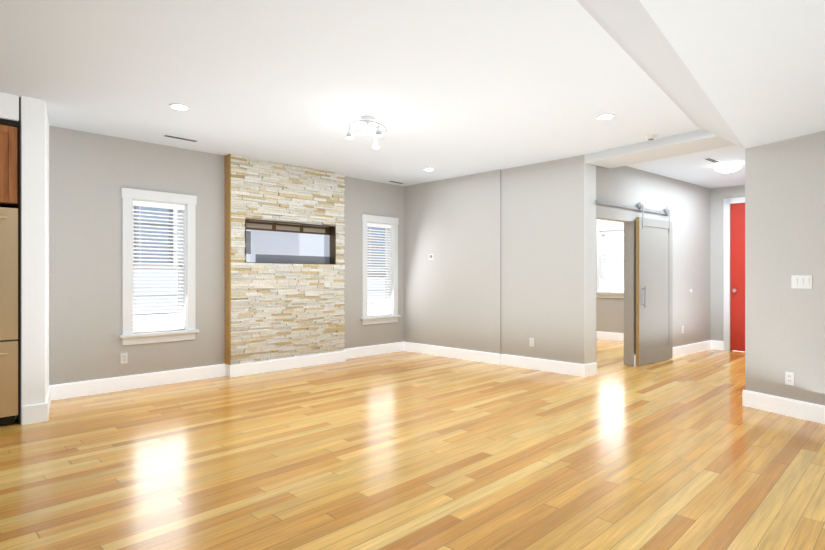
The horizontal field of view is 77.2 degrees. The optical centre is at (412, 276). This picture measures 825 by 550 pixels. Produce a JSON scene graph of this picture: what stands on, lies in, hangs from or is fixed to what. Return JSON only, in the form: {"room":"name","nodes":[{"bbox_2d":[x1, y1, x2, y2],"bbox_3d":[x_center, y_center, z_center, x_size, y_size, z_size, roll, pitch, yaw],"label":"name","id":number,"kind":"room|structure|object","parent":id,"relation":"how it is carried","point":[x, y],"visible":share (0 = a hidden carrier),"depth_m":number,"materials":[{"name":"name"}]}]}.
{"room":"living room","nodes":[
{"label":"living room","id":0,"kind":"room"},
{"bbox_2d":[0,92,18,120],"bbox_3d":[-4.522,-1.395,3.601,0.830,0.200,2.748,0,0,45],"label":"wall","id":1,"kind":"structure","parent":0,"point":[9,106],"depth_m":4.24,"materials":[{"name":"white paint"}]},
{"bbox_2d":[12,96,48,423],"bbox_3d":[-3.481,-0.135,4.696,0.726,2.720,0.839,0,0,0],"label":"wall","id":2,"kind":"structure","parent":0,"point":[32,205],"depth_m":4.33,"materials":[{"name":"painted drywall"},{"name":"painted wood trim"}]},
{"bbox_2d":[0,118,19,207],"bbox_3d":[-3.879,-0.948,4.250,0.802,0.685,0.935,0,0,45],"label":"upper cabinet","id":3,"kind":"object","parent":2,"relation":"attached to","point":[8,163],"visible":0.98,"depth_m":4.25,"materials":[{"name":"brown wood"}]},
{"bbox_2d":[22,385,50,424],"bbox_3d":[-3.345,1.150,4.695,0.499,0.150,0.859,0,0,0],"label":"baseboard","id":4,"kind":"structure","parent":2,"relation":"attached to","point":[37,413],"depth_m":4.34,"materials":[{"name":"white wood"}]},
{"bbox_2d":[49,126,403,384],"bbox_3d":[-4.549,-0.135,4.274,0.160,2.720,12.660,0,0,45],"label":"wall","id":5,"kind":"structure","parent":0,"point":[91,175],"depth_m":5.57,"materials":[{"name":"grey paint"}]},
{"bbox_2d":[120,352,127,363],"bbox_3d":[-3.116,0.880,5.587,0.070,0.115,0.010,0,0,-45],"label":"outlet","id":6,"kind":"object","parent":5,"relation":"attached to","point":[123,356],"depth_m":5.58,"materials":[{"name":"white plastic"}]},
{"bbox_2d":[51,364,224,400],"bbox_3d":[-2.952,1.150,5.746,1.284,0.150,1.284,0,0,0],"label":"baseboard","id":7,"kind":"structure","parent":5,"relation":"attached to","point":[90,387],"depth_m":5.64,"materials":[{"name":"white wood"}]},
{"bbox_2d":[119,188,198,344],"bbox_3d":[-2.892,-0.108,5.889,0.220,1.697,0.840,0,0,45],"label":"window","id":8,"kind":"structure","parent":5,"relation":"in","point":[183,205],"depth_m":5.87,"materials":[{"name":"white wood"}]},
{"bbox_2d":[360,214,400,324],"bbox_3d":[-0.550,-0.108,8.231,0.220,1.697,0.798,0,0,45],"label":"window","id":9,"kind":"structure","parent":5,"relation":"in","point":[389,225],"depth_m":8.26,"materials":[{"name":"white wood"}]},
{"bbox_2d":[225,154,344,376],"bbox_3d":[-1.651,-0.135,6.957,0.144,2.720,1.751,0,0,45],"label":"stone wall","id":10,"kind":"structure","parent":0,"point":[273,311],"depth_m":6.79,"materials":[{"name":"beige stone"}]},
{"bbox_2d":[230,349,346,377],"bbox_3d":[-1.597,1.150,6.904,1.251,0.150,1.251,0,0,0],"label":"baseboard","id":11,"kind":"structure","parent":10,"relation":"attached to","point":[243,369],"depth_m":6.82,"materials":[{"name":"white wood"}]},
{"bbox_2d":[245,219,335,264],"bbox_3d":[-1.649,-0.450,6.990,0.170,0.550,1.382,0,0,45],"label":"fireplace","id":12,"kind":"object","parent":10,"relation":"attached to","point":[267,241],"visible":0.83,"depth_m":7.01,"materials":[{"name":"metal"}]},
{"bbox_2d":[0,0,744,187],"bbox_3d":[0.000,-1.570,5.000,24.000,0.150,22.000,0,0,0],"label":"ceiling","id":13,"kind":"structure","parent":0,"point":[446,89],"depth_m":3.98,"materials":[{"name":"white paint"}]},
{"bbox_2d":[169,103,189,109],"bbox_3d":[-2.047,-1.491,4.547,0.170,0.008,0.170,0,0,0],"label":"recessed light","id":14,"kind":"object","parent":13,"relation":"in","point":[179,106],"visible":0.96,"depth_m":4.53,"materials":[{"name":"white plastic"}]},
{"bbox_2d":[162,134,198,141],"bbox_3d":[-2.495,-1.491,5.573,0.360,0.008,0.070,0,0,-45],"label":"ceiling vent","id":15,"kind":"object","parent":13,"relation":"in","point":[177,137],"visible":0.98,"depth_m":5.56,"materials":[{"name":"white metal"}]},
{"bbox_2d":[346,115,386,148],"bbox_3d":[-0.431,-1.373,4.866,0.379,0.244,0.370,0,0,0],"label":"light","id":16,"kind":"object","parent":13,"relation":"attached to","point":[367,119],"visible":1,"depth_m":4.82,"materials":[{"name":"white glass"}]},
{"bbox_2d":[423,168,434,170],"bbox_3d":[0.230,-1.491,7.197,0.170,0.008,0.170,0,0,0],"label":"recessed light","id":17,"kind":"object","parent":13,"relation":"in","point":[428,169],"visible":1,"depth_m":7.17,"materials":[{"name":"white plastic"}]},
{"bbox_2d":[596,114,614,119],"bbox_3d":[1.801,-1.491,4.825,0.170,0.008,0.170,0,0,0],"label":"recessed light","id":18,"kind":"object","parent":13,"relation":"in","point":[604,116],"visible":0.98,"depth_m":4.80,"materials":[{"name":"white plastic"}]},
{"bbox_2d":[644,134,657,140],"bbox_3d":[2.534,-1.475,5.493,0.136,0.040,0.136,0,0,0],"label":"smoke detector","id":19,"kind":"object","parent":13,"relation":"attached to","point":[650,137],"visible":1,"depth_m":5.46,"materials":[{"name":"white plastic"}]},
{"bbox_2d":[584,129,735,168],"bbox_3d":[2.945,-1.445,5.668,0.550,0.100,2.076,0,0,-36],"label":"ceiling beam","id":20,"kind":"structure","parent":13,"relation":"attached to","point":[695,141],"depth_m":5.76,"materials":[{"name":"white paint"}]},
{"bbox_2d":[703,157,721,162],"bbox_3d":[3.837,-1.491,6.623,0.350,0.008,0.100,0,0,-39],"label":"ceiling vent","id":21,"kind":"object","parent":13,"relation":"in","point":[710,159],"visible":0.98,"depth_m":6.62,"materials":[{"name":"white metal"}]},
{"bbox_2d":[714,163,741,173],"bbox_3d":[4.204,-1.433,6.888,0.320,0.125,0.320,0,0,0],"label":"light","id":22,"kind":"object","parent":13,"relation":"attached to","point":[727,168],"visible":1,"depth_m":6.80,"materials":[{"name":"white glass"}]},
{"bbox_2d":[0,339,824,549],"bbox_3d":[0.000,1.285,5.000,24.000,0.120,22.000,0,0,0],"label":"floor","id":23,"kind":"structure","parent":0,"point":[403,450],"depth_m":3.39,"materials":[{"name":"brown wood"}]},
{"bbox_2d":[0,207,17,425],"bbox_3d":[-3.847,0.330,4.219,0.871,1.790,0.915,0,0,45],"label":"fridge","id":24,"kind":"object","parent":23,"relation":"on","point":[8,315],"visible":1,"depth_m":4.24,"materials":[{"name":"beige metal"}]},
{"bbox_2d":[404,155,583,363],"bbox_3d":[0.982,-0.135,7.567,3.326,2.720,0.180,0,0,45],"label":"wall","id":25,"kind":"structure","parent":0,"point":[501,272],"depth_m":7.21,"materials":[{"name":"grey paint"}]},
{"bbox_2d":[499,354,502,364],"bbox_3d":[1.216,1.150,7.185,0.011,0.150,0.002,0,0,0],"label":"baseboard","id":26,"kind":"structure","parent":25,"relation":"attached to","point":[500,356],"depth_m":7.19,"materials":[{"name":"white"}]},
{"bbox_2d":[529,338,533,346],"bbox_3d":[1.583,0.870,6.860,0.010,0.115,0.070,0,0,-45],"label":"outlet","id":27,"kind":"object","parent":25,"relation":"attached to","point":[531,340],"depth_m":6.86,"materials":[{"name":"white plastic"}]},
{"bbox_2d":[584,163,709,363],"bbox_3d":[3.649,-0.135,7.699,4.105,2.720,0.143,0,0,-39],"label":"wall","id":28,"kind":"structure","parent":0,"point":[687,204],"depth_m":7.84,"materials":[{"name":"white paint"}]},
{"bbox_2d":[596,215,633,365],"bbox_3d":[2.633,0.225,6.864,0.966,2.000,0.140,0,0,-39],"label":"trim","id":29,"kind":"structure","parent":28,"relation":"attached to","point":[628,292],"depth_m":7.15,"materials":[{"name":"white wood"}]},
{"bbox_2d":[595,200,672,365],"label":"sliding door","id":30,"kind":"structure","parent":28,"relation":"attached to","point":[654,290],"depth_m":7.33,"materials":[{"name":"grey paint"}]},
{"bbox_2d":[602,339,722,365],"bbox_3d":[4.120,1.150,7.989,2.139,0.150,1.767,0,0,0],"label":"baseboard","id":31,"kind":"structure","parent":28,"relation":"attached to","point":[710,344],"depth_m":8.39,"materials":[{"name":"white wood"}]},
{"bbox_2d":[597,185,744,350],"bbox_3d":[4.042,-0.135,9.877,11.000,2.720,0.160,0,0,45],"label":"wall","id":32,"kind":"structure","parent":0,"point":[610,314],"depth_m":8.71,"materials":[{"name":"grey paint"}]},
{"bbox_2d":[597,224,623,297],"bbox_3d":[3.890,-0.296,9.986,0.760,1.412,0.220,0,0,45],"label":"window","id":33,"kind":"structure","parent":32,"relation":"in","point":[603,291],"depth_m":10.03,"materials":[{"name":"white"}]},
{"bbox_2d":[597,331,623,338],"bbox_3d":[3.762,1.150,10.033,1.416,0.150,1.416,0,0,0],"label":"baseboard","id":34,"kind":"structure","parent":32,"relation":"attached to","point":[600,335],"depth_m":9.98,"materials":[{"name":"white wood"}]},
{"bbox_2d":[723,197,744,350],"bbox_3d":[5.590,-0.035,8.247,1.090,2.520,0.105,0,0,45],"label":"door","id":35,"kind":"structure","parent":32,"relation":"attached to","point":[733,277],"depth_m":8.53,"materials":[{"name":"red wood"}]},
{"bbox_2d":[576,0,824,148],"bbox_3d":[2.453,-1.355,0.276,9.463,0.280,9.719,0,0,0],"label":"ceiling","id":36,"kind":"structure","parent":0,"point":[745,74],"depth_m":2.95,"materials":[{"name":"white paint"}]},
{"bbox_2d":[745,130,824,405],"bbox_3d":[5.077,-0.145,0.838,0.120,2.740,9.000,0,0,-24],"label":"wall","id":37,"kind":"structure","parent":0,"point":[784,228],"depth_m":4.58,"materials":[{"name":"grey paint"}]},
{"bbox_2d":[742,390,824,423],"bbox_3d":[5.012,1.150,0.818,3.745,0.150,8.215,0,0,0],"label":"baseboard","id":38,"kind":"structure","parent":37,"relation":"attached to","point":[791,407],"depth_m":4.58,"materials":[{"name":"white wood"}]},
{"bbox_2d":[785,371,793,385],"bbox_3d":[3.319,0.895,4.549,0.010,0.115,0.070,0,0,-24],"label":"outlet","id":39,"kind":"object","parent":37,"relation":"attached to","point":[789,376],"depth_m":4.55,"materials":[{"name":"white plastic"}]},
{"bbox_2d":[791,275,811,288],"bbox_3d":[3.358,0.045,4.461,0.013,0.115,0.162,0,0,-24],"label":"light switch","id":40,"kind":"object","parent":37,"relation":"attached to","point":[801,281],"depth_m":4.46,"materials":[{"name":"white plastic"}]},
{"label":"outside","id":41,"kind":"structure","parent":0,"visible":0},
{"bbox_3d":[0.000,1.775,5.000,60.000,0.100,70.000,0,0,0],"label":"ground","id":42,"kind":"structure","parent":41,"visible":0},
{"bbox_2d":[134,206,384,326],"bbox_3d":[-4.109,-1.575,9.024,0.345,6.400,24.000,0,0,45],"label":"neighbor house","id":43,"kind":"structure","parent":42,"relation":"on","point":[156,217],"depth_m":8.70,"materials":[{"name":"white"}]}
]}

